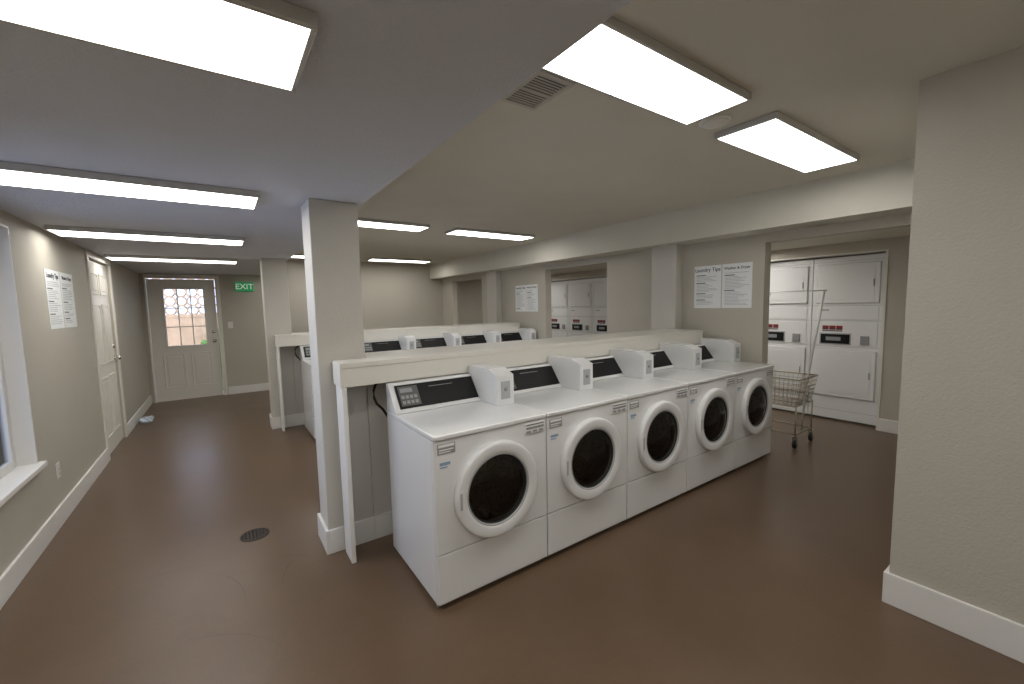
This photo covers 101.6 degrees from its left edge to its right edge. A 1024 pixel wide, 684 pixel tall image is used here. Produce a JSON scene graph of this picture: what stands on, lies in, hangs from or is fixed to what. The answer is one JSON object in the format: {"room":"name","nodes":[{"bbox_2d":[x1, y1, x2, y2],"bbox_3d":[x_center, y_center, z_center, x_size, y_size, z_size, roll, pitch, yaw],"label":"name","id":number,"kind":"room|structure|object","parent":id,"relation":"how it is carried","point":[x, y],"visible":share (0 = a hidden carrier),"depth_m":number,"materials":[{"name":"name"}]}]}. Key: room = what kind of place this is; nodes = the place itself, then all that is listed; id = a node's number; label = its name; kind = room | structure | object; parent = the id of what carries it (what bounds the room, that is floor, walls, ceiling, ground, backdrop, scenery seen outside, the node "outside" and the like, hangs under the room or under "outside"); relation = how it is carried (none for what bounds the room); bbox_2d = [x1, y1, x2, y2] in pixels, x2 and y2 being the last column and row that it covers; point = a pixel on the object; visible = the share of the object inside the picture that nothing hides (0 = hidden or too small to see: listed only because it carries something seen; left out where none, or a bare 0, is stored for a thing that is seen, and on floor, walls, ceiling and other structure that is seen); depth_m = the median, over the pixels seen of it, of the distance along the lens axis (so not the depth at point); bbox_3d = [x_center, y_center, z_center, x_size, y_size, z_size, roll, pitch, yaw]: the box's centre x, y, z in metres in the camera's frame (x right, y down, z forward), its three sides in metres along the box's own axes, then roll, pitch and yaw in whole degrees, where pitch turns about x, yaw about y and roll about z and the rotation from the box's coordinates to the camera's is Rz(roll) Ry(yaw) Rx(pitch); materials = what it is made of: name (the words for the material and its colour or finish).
{"room":"laundry","nodes":[
{"label":"laundry","id":0,"kind":"room"},
{"bbox_2d":[0,210,149,575],"bbox_3d":[-3.043,0.277,2.489,0.120,2.135,10.720,-5,6,-35],"label":"wall","id":1,"kind":"structure","parent":0,"point":[62,371],"depth_m":3.21,"materials":[{"name":"paint"}]},
{"bbox_2d":[0,224,37,478],"bbox_3d":[-2.685,0.094,1.950,0.119,1.518,1.648,-5,6,-35],"label":"window","id":2,"kind":"structure","parent":1,"relation":"in","point":[17,438],"depth_m":2.62,"materials":[{"name":"paint"}]},
{"bbox_2d":[0,460,47,506],"bbox_3d":[-2.642,0.856,2.037,0.125,0.034,1.710,-5,6,-35],"label":"sill","id":3,"kind":"structure","parent":1,"relation":"attached to","point":[10,484],"depth_m":2.47,"materials":[{"name":"paint"}]},
{"bbox_2d":[43,268,64,328],"bbox_3d":[-3.524,-0.327,3.221,0.004,0.450,0.340,-5,6,-35],"label":"poster","id":4,"kind":"object","parent":1,"relation":"attached to","point":[52,282],"visible":1,"depth_m":3.21,"materials":[{"name":"paper"}]},
{"bbox_2d":[55,461,60,479],"bbox_3d":[-3.277,0.928,3.019,0.008,0.115,0.075,-5,6,-35],"label":"wall outlet","id":5,"kind":"object","parent":1,"relation":"attached to","point":[57,465],"visible":1,"depth_m":3.01,"materials":[{"name":"paint"}]},
{"bbox_2d":[59,272,76,327],"bbox_3d":[-3.730,-0.349,3.515,0.004,0.450,0.340,-5,6,-35],"label":"poster","id":6,"kind":"object","parent":1,"relation":"attached to","point":[66,284],"visible":1,"depth_m":3.50,"materials":[{"name":"paper"}]},
{"bbox_2d":[0,395,151,609],"bbox_3d":[-2.932,1.270,2.567,0.016,0.140,10.600,-5,6,-35],"label":"baseboard","id":7,"kind":"structure","parent":1,"relation":"attached to","point":[17,570],"depth_m":2.80,"materials":[{"name":"paint"}]},
{"bbox_2d":[89,260,122,453],"bbox_3d":[-4.443,0.163,4.589,0.105,2.040,0.915,-5,6,-35],"label":"door","id":8,"kind":"structure","parent":1,"relation":"in","point":[98,272],"depth_m":4.61,"materials":[{"name":"paint"}]},
{"bbox_2d":[84,250,127,460],"bbox_3d":[-4.432,0.127,4.594,0.014,2.120,1.070,-5,6,-35],"label":"trim","id":9,"kind":"structure","parent":1,"relation":"attached to","point":[88,254],"depth_m":4.23,"materials":[{"name":"paint"}]},
{"bbox_2d":[260,258,296,416],"bbox_3d":[-2.990,0.021,5.361,0.275,2.134,0.250,-5,6,-35],"label":"column","id":10,"kind":"structure","parent":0,"point":[274,276],"depth_m":5.24,"materials":[{"name":"paint"}]},
{"bbox_2d":[138,259,482,402],"bbox_3d":[-2.651,-0.560,9.180,8.240,2.600,0.120,-5,6,-35],"label":"wall","id":11,"kind":"structure","parent":0,"point":[394,295],"depth_m":8.13,"materials":[{"name":"paint"}]},
{"bbox_2d":[146,279,222,401],"bbox_3d":[-5.556,-0.040,7.126,0.905,2.040,0.109,-5,6,-35],"label":"door","id":12,"kind":"structure","parent":11,"relation":"in","point":[181,371],"depth_m":7.13,"materials":[{"name":"paint"}]},
{"bbox_2d":[142,274,227,402],"bbox_3d":[-5.529,-0.075,7.122,1.005,2.120,0.014,-5,6,-35],"label":"trim","id":13,"kind":"structure","parent":11,"relation":"attached to","point":[215,277],"depth_m":7.30,"materials":[{"name":"paint"}]},
{"bbox_2d":[228,322,232,327],"bbox_3d":[-5.024,-0.304,7.457,0.075,0.115,0.013,-5,6,-35],"label":"light switch","id":14,"kind":"object","parent":11,"relation":"attached to","point":[230,324],"visible":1,"depth_m":7.46,"materials":[{"name":"paint"}]},
{"bbox_2d":[235,282,253,291],"bbox_3d":[-4.825,-0.995,7.531,0.280,0.170,0.037,-5,6,-35],"label":"exit sign","id":15,"kind":"object","parent":11,"relation":"attached to","point":[239,286],"visible":1,"depth_m":7.52,"materials":[{"name":"green plastic"}]},
{"bbox_2d":[228,383,268,394],"bbox_3d":[-3.337,0.731,8.713,4.270,0.140,0.016,-5,6,-35],"label":"baseboard","id":16,"kind":"structure","parent":11,"relation":"attached to","point":[262,386],"depth_m":7.67,"materials":[{"name":"paint"}]},
{"bbox_2d":[0,0,632,274],"bbox_3d":[-2.299,-1.085,2.836,1.920,0.485,10.840,-5,6,-35],"label":"ceiling","id":17,"kind":"structure","parent":0,"point":[383,84],"depth_m":1.35,"materials":[{"name":"paint"}]},
{"bbox_2d":[0,161,259,209],"bbox_3d":[-1.935,-0.759,2.032,1.200,0.034,0.330,-5,6,-35],"label":"recessed light","id":18,"kind":"object","parent":17,"relation":"in","point":[13,174],"visible":1,"depth_m":2.00,"materials":[{"name":"white plastic"}]},
{"bbox_2d":[44,225,244,245],"bbox_3d":[-2.907,-0.863,3.423,1.200,0.034,0.330,-5,6,-35],"label":"recessed light","id":19,"kind":"object","parent":17,"relation":"in","point":[67,231],"visible":1,"depth_m":3.31,"materials":[{"name":"white plastic"}]},
{"bbox_2d":[0,0,317,92],"bbox_3d":[-1.004,-0.660,0.692,1.200,0.034,0.330,-5,6,-35],"label":"recessed light","id":20,"kind":"object","parent":17,"relation":"in","point":[268,43],"visible":1,"depth_m":0.89,"materials":[{"name":"white plastic"}]},
{"bbox_2d":[103,254,237,263],"bbox_3d":[-3.965,-0.975,4.937,1.200,0.034,0.330,-5,6,-35],"label":"recessed light","id":21,"kind":"object","parent":17,"relation":"in","point":[108,256],"visible":1,"depth_m":4.83,"materials":[{"name":"white plastic"}]},
{"bbox_2d":[106,257,235,263],"bbox_3d":[-3.964,-0.964,4.938,1.172,0.009,0.302,-5,6,-35],"label":"diffuser","id":22,"kind":"object","parent":21,"relation":"attached to","point":[156,259],"depth_m":4.89,"materials":[{"name":"white plastic"}]},
{"bbox_2d":[301,198,372,529],"bbox_3d":[-1.103,0.221,2.662,0.275,2.134,0.250,-5,6,-35],"label":"column","id":23,"kind":"structure","parent":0,"point":[329,228],"depth_m":2.54,"materials":[{"name":"paint"}]},
{"bbox_2d":[317,513,375,554],"bbox_3d":[-1.090,1.210,2.744,0.293,0.150,0.286,-5,6,-35],"label":"baseboard","id":24,"kind":"structure","parent":23,"relation":"attached to","point":[333,540],"depth_m":2.64,"materials":[{"name":"paint"}]},
{"bbox_2d":[292,334,470,413],"bbox_3d":[-1.444,0.383,6.448,3.444,1.155,0.215,-5,6,-35],"label":"wall","id":25,"kind":"structure","parent":0,"point":[297,363],"depth_m":5.41,"materials":[{"name":"paint"}]},
{"bbox_2d":[269,413,304,429],"bbox_3d":[-1.564,0.892,6.423,3.738,0.150,0.286,-5,6,-35],"label":"baseboard","id":26,"kind":"structure","parent":25,"relation":"attached to","point":[290,420],"depth_m":5.36,"materials":[{"name":"paint"}]},
{"bbox_2d":[274,322,519,346],"bbox_3d":[-1.494,-0.146,6.279,3.645,0.140,0.470,-5,6,-35],"label":"ledge shelf","id":27,"kind":"object","parent":25,"relation":"attached to","point":[301,338],"visible":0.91,"depth_m":6.09,"materials":[{"name":"paint"}]},
{"bbox_2d":[0,390,1023,683],"bbox_3d":[0.320,1.130,4.830,8.540,0.120,10.840,-5,6,-35],"label":"floor","id":28,"kind":"structure","parent":0,"point":[770,569],"depth_m":2.22,"materials":[{"name":"paint"}]},
{"bbox_2d":[139,416,153,423],"bbox_3d":[-5.025,1.059,5.742,0.158,0.085,0.309,-5,6,-35],"label":"rag","id":29,"kind":"object","parent":28,"relation":"on","point":[147,419],"visible":1,"depth_m":5.67,"materials":[{"name":"white fabric"}]},
{"bbox_2d":[240,528,268,541],"bbox_3d":[-1.724,1.291,2.802,0.170,0.005,0.170,-5,6,-35],"label":"floor drain","id":30,"kind":"object","parent":28,"relation":"on","point":[258,533],"visible":1,"depth_m":2.80,"materials":[{"name":"metal"}]},
{"bbox_2d":[276,347,284,431],"bbox_3d":[-2.874,0.579,5.186,0.025,1.049,0.159,-5,6,-35],"label":"trim","id":31,"kind":"structure","parent":28,"relation":"on","point":[277,348],"depth_m":5.13,"materials":[{"name":"paint"}]},
{"bbox_2d":[300,345,315,439],"bbox_3d":[-2.148,0.539,5.148,0.690,1.105,0.706,-5,6,-35],"label":"washing machine","id":32,"kind":"object","parent":28,"relation":"on","point":[305,356],"visible":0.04,"depth_m":4.98,"materials":[{"name":"white metal"}]},
{"bbox_2d":[300,359,310,365],"bbox_3d":[-2.166,0.218,5.135,0.690,0.025,0.668,-5,6,-35],"label":"countertop","id":33,"kind":"structure","parent":32,"relation":"on","point":[308,361],"depth_m":4.92,"materials":[{"name":"metal"}]},
{"bbox_2d":[336,386,356,563],"bbox_3d":[-0.987,0.779,2.486,0.025,1.049,0.159,-5,6,-35],"label":"trim","id":34,"kind":"structure","parent":28,"relation":"on","point":[342,404],"depth_m":2.45,"materials":[{"name":"paint"}]},
{"bbox_2d":[372,384,386,416],"bbox_3d":[-0.773,0.762,2.690,0.217,1.037,0.079,-5,6,-35],"label":"hose","id":35,"kind":"object","parent":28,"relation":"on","point":[374,387],"visible":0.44,"depth_m":2.58,"materials":[{"name":"rubber"}]},
{"bbox_2d":[364,335,415,352],"bbox_3d":[-1.579,0.491,5.542,0.690,1.105,0.706,-5,6,-35],"label":"washing machine","id":36,"kind":"object","parent":28,"relation":"on","point":[404,342],"visible":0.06,"depth_m":5.69,"materials":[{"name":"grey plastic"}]},
{"bbox_2d":[416,332,460,348],"bbox_3d":[-1.010,0.444,5.936,0.690,1.105,0.706,-5,6,-35],"label":"washing machine","id":37,"kind":"object","parent":28,"relation":"on","point":[448,338],"visible":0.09,"depth_m":6.09,"materials":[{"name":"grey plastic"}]},
{"bbox_2d":[386,363,546,606],"bbox_3d":[-0.261,0.739,2.448,0.690,1.105,0.706,-5,6,-35],"label":"washing machine","id":38,"kind":"object","parent":28,"relation":"on","point":[467,461],"visible":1,"depth_m":2.22,"materials":[{"name":"metal"}]},
{"bbox_2d":[387,401,545,441],"bbox_3d":[-0.278,0.418,2.435,0.690,0.025,0.668,-5,6,-35],"label":"countertop","id":39,"kind":"structure","parent":38,"relation":"on","point":[438,424],"depth_m":2.29,"materials":[{"name":"metal"}]},
{"bbox_2d":[461,330,500,344],"bbox_3d":[-0.440,0.397,6.331,0.690,1.105,0.706,-5,6,-35],"label":"washing machine","id":40,"kind":"object","parent":28,"relation":"on","point":[487,336],"visible":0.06,"depth_m":6.49,"materials":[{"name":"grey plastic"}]},
{"bbox_2d":[367,349,656,515],"bbox_3d":[0.443,0.583,3.748,3.444,1.155,0.215,-5,6,-35],"label":"partition wall","id":41,"kind":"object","parent":28,"relation":"on","point":[378,423],"visible":0.07,"depth_m":2.72,"materials":[{"name":"paint"}]},
{"bbox_2d":[374,511,392,538],"bbox_3d":[0.454,1.084,3.792,3.444,0.150,0.249,-5,6,-35],"label":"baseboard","id":42,"kind":"structure","parent":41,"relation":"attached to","point":[383,522],"depth_m":2.74,"materials":[{"name":"paint"}]},
{"bbox_2d":[332,329,702,387],"bbox_3d":[0.393,0.055,3.579,3.645,0.140,0.470,-5,6,-35],"label":"ledge shelf","id":43,"kind":"object","parent":41,"relation":"attached to","point":[399,365],"visible":0.92,"depth_m":2.97,"materials":[{"name":"paint"}]},
{"bbox_2d":[501,328,535,341],"bbox_3d":[0.129,0.350,6.725,0.690,1.105,0.706,-5,6,-35],"label":"washing machine","id":44,"kind":"object","parent":28,"relation":"on","point":[522,333],"visible":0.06,"depth_m":6.89,"materials":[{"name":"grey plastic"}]},
{"bbox_2d":[551,281,568,337],"bbox_3d":[1.321,-0.360,9.454,0.780,1.985,0.699,-5,6,-35],"label":"dryer","id":45,"kind":"object","parent":28,"relation":"on","point":[559,290],"visible":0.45,"depth_m":9.14,"materials":[{"name":"metal"}]},
{"bbox_2d":[507,354,627,557],"bbox_3d":[0.308,0.692,2.842,0.690,1.105,0.706,-5,6,-35],"label":"washing machine","id":46,"kind":"object","parent":28,"relation":"on","point":[586,426],"visible":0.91,"depth_m":2.60,"materials":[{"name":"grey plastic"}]},
{"bbox_2d":[514,387,627,416],"bbox_3d":[0.291,0.371,2.829,0.690,0.025,0.668,-5,6,-35],"label":"countertop","id":47,"kind":"structure","parent":46,"relation":"on","point":[560,400],"depth_m":2.69,"materials":[{"name":"metal"}]},
{"bbox_2d":[569,279,592,335],"bbox_3d":[1.725,-0.317,8.877,0.780,1.985,0.699,-5,6,-35],"label":"dryer","id":48,"kind":"object","parent":28,"relation":"on","point":[580,291],"visible":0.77,"depth_m":8.62,"materials":[{"name":"metal"}]},
{"bbox_2d":[593,277,606,333],"bbox_3d":[2.128,-0.275,8.300,0.780,1.985,0.699,-5,6,-35],"label":"dryer","id":49,"kind":"object","parent":28,"relation":"on","point":[599,284],"visible":0.3,"depth_m":8.18,"materials":[{"name":"metal"}]},
{"bbox_2d":[585,348,688,520],"bbox_3d":[0.878,0.645,3.237,0.690,1.105,0.706,-5,6,-35],"label":"washing machine","id":50,"kind":"object","parent":28,"relation":"on","point":[657,409],"visible":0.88,"depth_m":3.00,"materials":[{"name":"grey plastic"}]},
{"bbox_2d":[593,376,688,398],"bbox_3d":[0.860,0.324,3.224,0.690,0.025,0.668,-5,6,-35],"label":"countertop","id":51,"kind":"structure","parent":50,"relation":"on","point":[631,387],"depth_m":3.08,"materials":[{"name":"metal"}]},
{"bbox_2d":[647,342,735,492],"bbox_3d":[1.447,0.598,3.631,0.690,1.105,0.706,-5,6,-35],"label":"washing machine","id":52,"kind":"object","parent":28,"relation":"on","point":[711,393],"visible":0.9,"depth_m":3.40,"materials":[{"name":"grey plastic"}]},
{"bbox_2d":[653,368,735,385],"bbox_3d":[1.429,0.277,3.618,0.690,0.025,0.668,-5,6,-35],"label":"countertop","id":53,"kind":"structure","parent":52,"relation":"on","point":[693,377],"depth_m":3.48,"materials":[{"name":"metal"}]},
{"bbox_2d":[695,338,773,471],"bbox_3d":[2.016,0.550,4.025,0.690,1.105,0.706,-5,6,-35],"label":"washing machine","id":54,"kind":"object","parent":28,"relation":"on","point":[753,381],"visible":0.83,"depth_m":3.79,"materials":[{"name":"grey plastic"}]},
{"bbox_2d":[701,361,773,374],"bbox_3d":[1.998,0.229,4.013,0.690,0.025,0.668,-5,6,-35],"label":"countertop","id":55,"kind":"structure","parent":54,"relation":"on","point":[739,368],"depth_m":3.87,"materials":[{"name":"metal"}]},
{"bbox_2d":[767,259,814,414],"bbox_3d":[3.882,-0.088,5.791,0.780,1.985,0.699,-5,6,-35],"label":"dryer","id":56,"kind":"object","parent":28,"relation":"on","point":[790,313],"visible":0.53,"depth_m":5.47,"materials":[{"name":"metal"}]},
{"bbox_2d":[770,290,826,448],"bbox_3d":[2.882,0.260,4.398,0.480,1.581,0.668,-5,6,-35],"label":"cart","id":57,"kind":"object","parent":28,"relation":"on","point":[804,400],"visible":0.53,"depth_m":4.28,"materials":[{"name":"metal"}]},
{"bbox_2d":[772,370,818,407],"bbox_3d":[2.855,0.485,4.464,0.466,0.292,0.556,-5,6,-35],"label":"basket","id":58,"kind":"object","parent":57,"relation":"on","point":[804,401],"depth_m":4.31,"materials":[{"name":"metal"}]},
{"bbox_2d":[808,253,885,426],"bbox_3d":[4.285,-0.046,5.214,0.780,1.985,0.699,-5,6,-35],"label":"dryer","id":59,"kind":"object","parent":28,"relation":"on","point":[846,355],"visible":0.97,"depth_m":4.97,"materials":[{"name":"metal"}]},
{"bbox_2d":[290,0,1023,264],"bbox_3d":[-0.186,-1.417,4.287,3.240,0.170,10.840,-5,6,-35],"label":"ceiling","id":60,"kind":"structure","parent":0,"point":[850,72],"depth_m":2.28,"materials":[{"name":"paint"}]},
{"bbox_2d":[291,254,303,257],"bbox_3d":[-3.512,-1.527,7.473,1.200,0.034,0.330,-5,6,-35],"label":"recessed light","id":61,"kind":"object","parent":60,"relation":"in","point":[295,255],"visible":0.02,"depth_m":7.26,"materials":[{"name":"white plastic"}]},
{"bbox_2d":[358,218,429,231],"bbox_3d":[-1.539,-1.317,4.651,1.200,0.034,0.330,-5,6,-35],"label":"recessed light","id":62,"kind":"object","parent":60,"relation":"in","point":[362,222],"visible":0.55,"depth_m":4.71,"materials":[{"name":"white plastic"}]},
{"bbox_2d":[367,257,430,262],"bbox_3d":[-2.241,-1.632,8.354,1.200,0.034,0.330,-5,6,-35],"label":"recessed light","id":63,"kind":"object","parent":60,"relation":"in","point":[371,258],"visible":1,"depth_m":8.24,"materials":[{"name":"white plastic"}]},
{"bbox_2d":[369,259,426,262],"bbox_3d":[-2.241,-1.621,8.355,1.172,0.009,0.302,-5,6,-35],"label":"diffuser","id":64,"kind":"object","parent":63,"relation":"attached to","point":[386,260],"depth_m":8.32,"materials":[{"name":"white plastic"}]},
{"bbox_2d":[445,227,534,240],"bbox_3d":[-0.268,-1.423,5.532,1.200,0.034,0.330,-5,6,-35],"label":"recessed light","id":65,"kind":"object","parent":60,"relation":"in","point":[456,231],"visible":1,"depth_m":5.43,"materials":[{"name":"white plastic"}]},
{"bbox_2d":[448,230,532,239],"bbox_3d":[-0.268,-1.411,5.533,1.172,0.009,0.302,-5,6,-35],"label":"diffuser","id":66,"kind":"object","parent":65,"relation":"attached to","point":[475,233],"depth_m":5.47,"materials":[{"name":"white plastic"}]},
{"bbox_2d":[501,70,574,110],"bbox_3d":[0.108,-1.115,1.857,0.200,0.012,0.290,-5,6,-35],"label":"ceiling vent","id":67,"kind":"object","parent":60,"relation":"in","point":[542,87],"visible":0.81,"depth_m":1.85,"materials":[{"name":"metal"}]},
{"bbox_2d":[541,16,750,124],"bbox_3d":[0.514,-1.099,1.714,1.200,0.034,0.330,-5,6,-35],"label":"recessed light","id":68,"kind":"object","parent":60,"relation":"in","point":[617,60],"visible":0.7,"depth_m":1.70,"materials":[{"name":"white plastic"}]},
{"bbox_2d":[699,114,731,128],"bbox_3d":[1.079,-1.161,2.220,0.160,0.025,0.160,-5,6,-35],"label":"smoke detector","id":69,"kind":"object","parent":60,"relation":"attached to","point":[715,121],"visible":1,"depth_m":2.19,"materials":[{"name":"plastic"}]},
{"bbox_2d":[715,111,859,172],"bbox_3d":[1.741,-1.203,2.588,1.200,0.034,0.330,-5,6,-35],"label":"recessed light","id":70,"kind":"object","parent":60,"relation":"in","point":[776,137],"visible":1,"depth_m":2.48,"materials":[{"name":"white plastic"}]},
{"bbox_2d":[442,213,911,363],"bbox_3d":[0.854,-0.151,6.423,0.120,2.125,8.450,-5,6,-35],"label":"wall partition","id":71,"kind":"structure","parent":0,"point":[629,275],"depth_m":4.67,"materials":[{"name":"paint"}]},
{"bbox_2d":[486,271,501,322],"bbox_3d":[-0.323,-0.256,7.896,0.119,2.124,0.320,-5,6,-35],"label":"column","id":72,"kind":"structure","parent":71,"relation":"attached to","point":[494,299],"depth_m":7.75,"materials":[{"name":"paint"}]},
{"bbox_2d":[515,285,525,311],"bbox_3d":[0.151,-0.755,7.255,0.004,0.450,0.310,-5,6,-35],"label":"poster","id":73,"kind":"object","parent":71,"relation":"attached to","point":[520,291],"visible":1,"depth_m":7.25,"materials":[{"name":"paper"}]},
{"bbox_2d":[526,284,537,311],"bbox_3d":[0.334,-0.735,6.994,0.004,0.450,0.310,-5,6,-35],"label":"poster","id":74,"kind":"object","parent":71,"relation":"attached to","point":[531,290],"visible":1,"depth_m":6.99,"materials":[{"name":"paper"}]},
{"bbox_2d":[651,245,682,329],"bbox_3d":[1.793,-0.032,4.869,0.119,2.124,0.320,-5,6,-35],"label":"column","id":75,"kind":"structure","parent":71,"relation":"attached to","point":[666,288],"depth_m":4.75,"materials":[{"name":"paint"}]},
{"bbox_2d":[694,265,721,307],"bbox_3d":[2.092,-0.588,4.474,0.004,0.450,0.300,-5,6,-35],"label":"poster","id":76,"kind":"object","parent":71,"relation":"attached to","point":[707,279],"visible":1,"depth_m":4.47,"materials":[{"name":"paper"}]},
{"bbox_2d":[721,262,752,307],"bbox_3d":[2.269,-0.570,4.221,0.004,0.450,0.300,-5,6,-35],"label":"poster","id":77,"kind":"object","parent":71,"relation":"attached to","point":[736,277],"visible":1,"depth_m":4.21,"materials":[{"name":"paper"}]},
{"bbox_2d":[476,226,910,279],"bbox_3d":[2.581,-1.489,6.216,2.900,0.485,10.840,-5,6,-35],"label":"ceiling","id":78,"kind":"structure","parent":0,"point":[902,231],"depth_m":4.64,"materials":[{"name":"paint"}]},
{"bbox_2d":[552,252,885,281],"bbox_3d":[3.142,-0.345,8.007,0.100,2.135,8.450,-5,6,-35],"label":"wall","id":79,"kind":"structure","parent":0,"point":[878,252],"depth_m":6.03,"materials":[{"name":"paint"}]},
{"bbox_2d":[551,236,909,421],"bbox_3d":[2.248,-0.271,7.388,0.120,2.135,8.450,-5,6,-35],"label":"wall","id":80,"kind":"structure","parent":0,"point":[898,247],"depth_m":4.58,"materials":[{"name":"paint"}]},
{"bbox_2d":[551,249,888,430],"bbox_3d":[2.256,-0.211,7.386,0.138,2.015,6.670,-5,6,-35],"label":"trim","id":81,"kind":"structure","parent":80,"relation":"attached to","point":[884,250],"depth_m":4.67,"materials":[{"name":"paint"}]},
{"bbox_2d":[878,419,898,433],"bbox_3d":[2.208,0.726,7.445,0.016,0.140,8.432,-5,6,-35],"label":"baseboard","id":82,"kind":"structure","parent":80,"relation":"attached to","point":[889,426],"depth_m":4.63,"materials":[{"name":"paint"}]},
{"bbox_2d":[889,46,1023,624],"bbox_3d":[4.325,-0.102,2.374,4.595,2.600,2.150,-5,6,-35],"label":"wall","id":83,"kind":"structure","parent":0,"point":[958,519],"depth_m":1.79,"materials":[{"name":"paint"}]},
{"bbox_2d":[882,565,1023,662],"bbox_3d":[3.846,1.156,2.144,3.413,0.155,2.168,-5,6,-35],"label":"baseboard","id":84,"kind":"structure","parent":83,"relation":"attached to","point":[1005,636],"depth_m":1.85,"materials":[{"name":"paint"}]},
{"label":"outside","id":85,"kind":"structure","parent":0,"visible":0},
{"bbox_3d":[-7.155,0.830,10.425,12.000,0.100,6.860,-5,6,-35],"label":"patio","id":86,"kind":"object","parent":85,"visible":0},
{"bbox_2d":[146,278,217,345],"bbox_3d":[-7.282,-0.338,9.589,9.038,2.380,0.080,-5,6,-35],"label":"fence","id":87,"kind":"object","parent":86,"relation":"on","point":[172,320],"visible":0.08,"depth_m":9.47,"materials":[{"name":"brown wood"}]},
{"bbox_3d":[-3.926,0.658,10.628,6.450,0.070,2.000,-5,6,-35],"label":"lawn","id":88,"kind":"structure","parent":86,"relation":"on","visible":0},
{"bbox_2d":[200,331,221,371],"bbox_3d":[-6.321,0.209,9.408,1.256,1.143,0.815,-5,6,-35],"label":"shrub","id":89,"kind":"object","parent":88,"relation":"on","point":[203,341],"visible":0.02,"depth_m":9.13,"materials":[{"name":"green plant"}]},
{"bbox_3d":[0.343,-1.637,4.641,8.740,0.178,11.200,-5,6,-35],"label":"roof","id":90,"kind":"structure","parent":0,"visible":0},
{"bbox_2d":[430,158,914,278],"bbox_3d":[0.654,-1.441,6.187,0.300,0.495,8.450,-5,6,-35],"label":"beam","id":91,"kind":"structure","parent":90,"relation":"attached to","point":[887,189],"depth_m":3.94,"materials":[{"name":"paint"}]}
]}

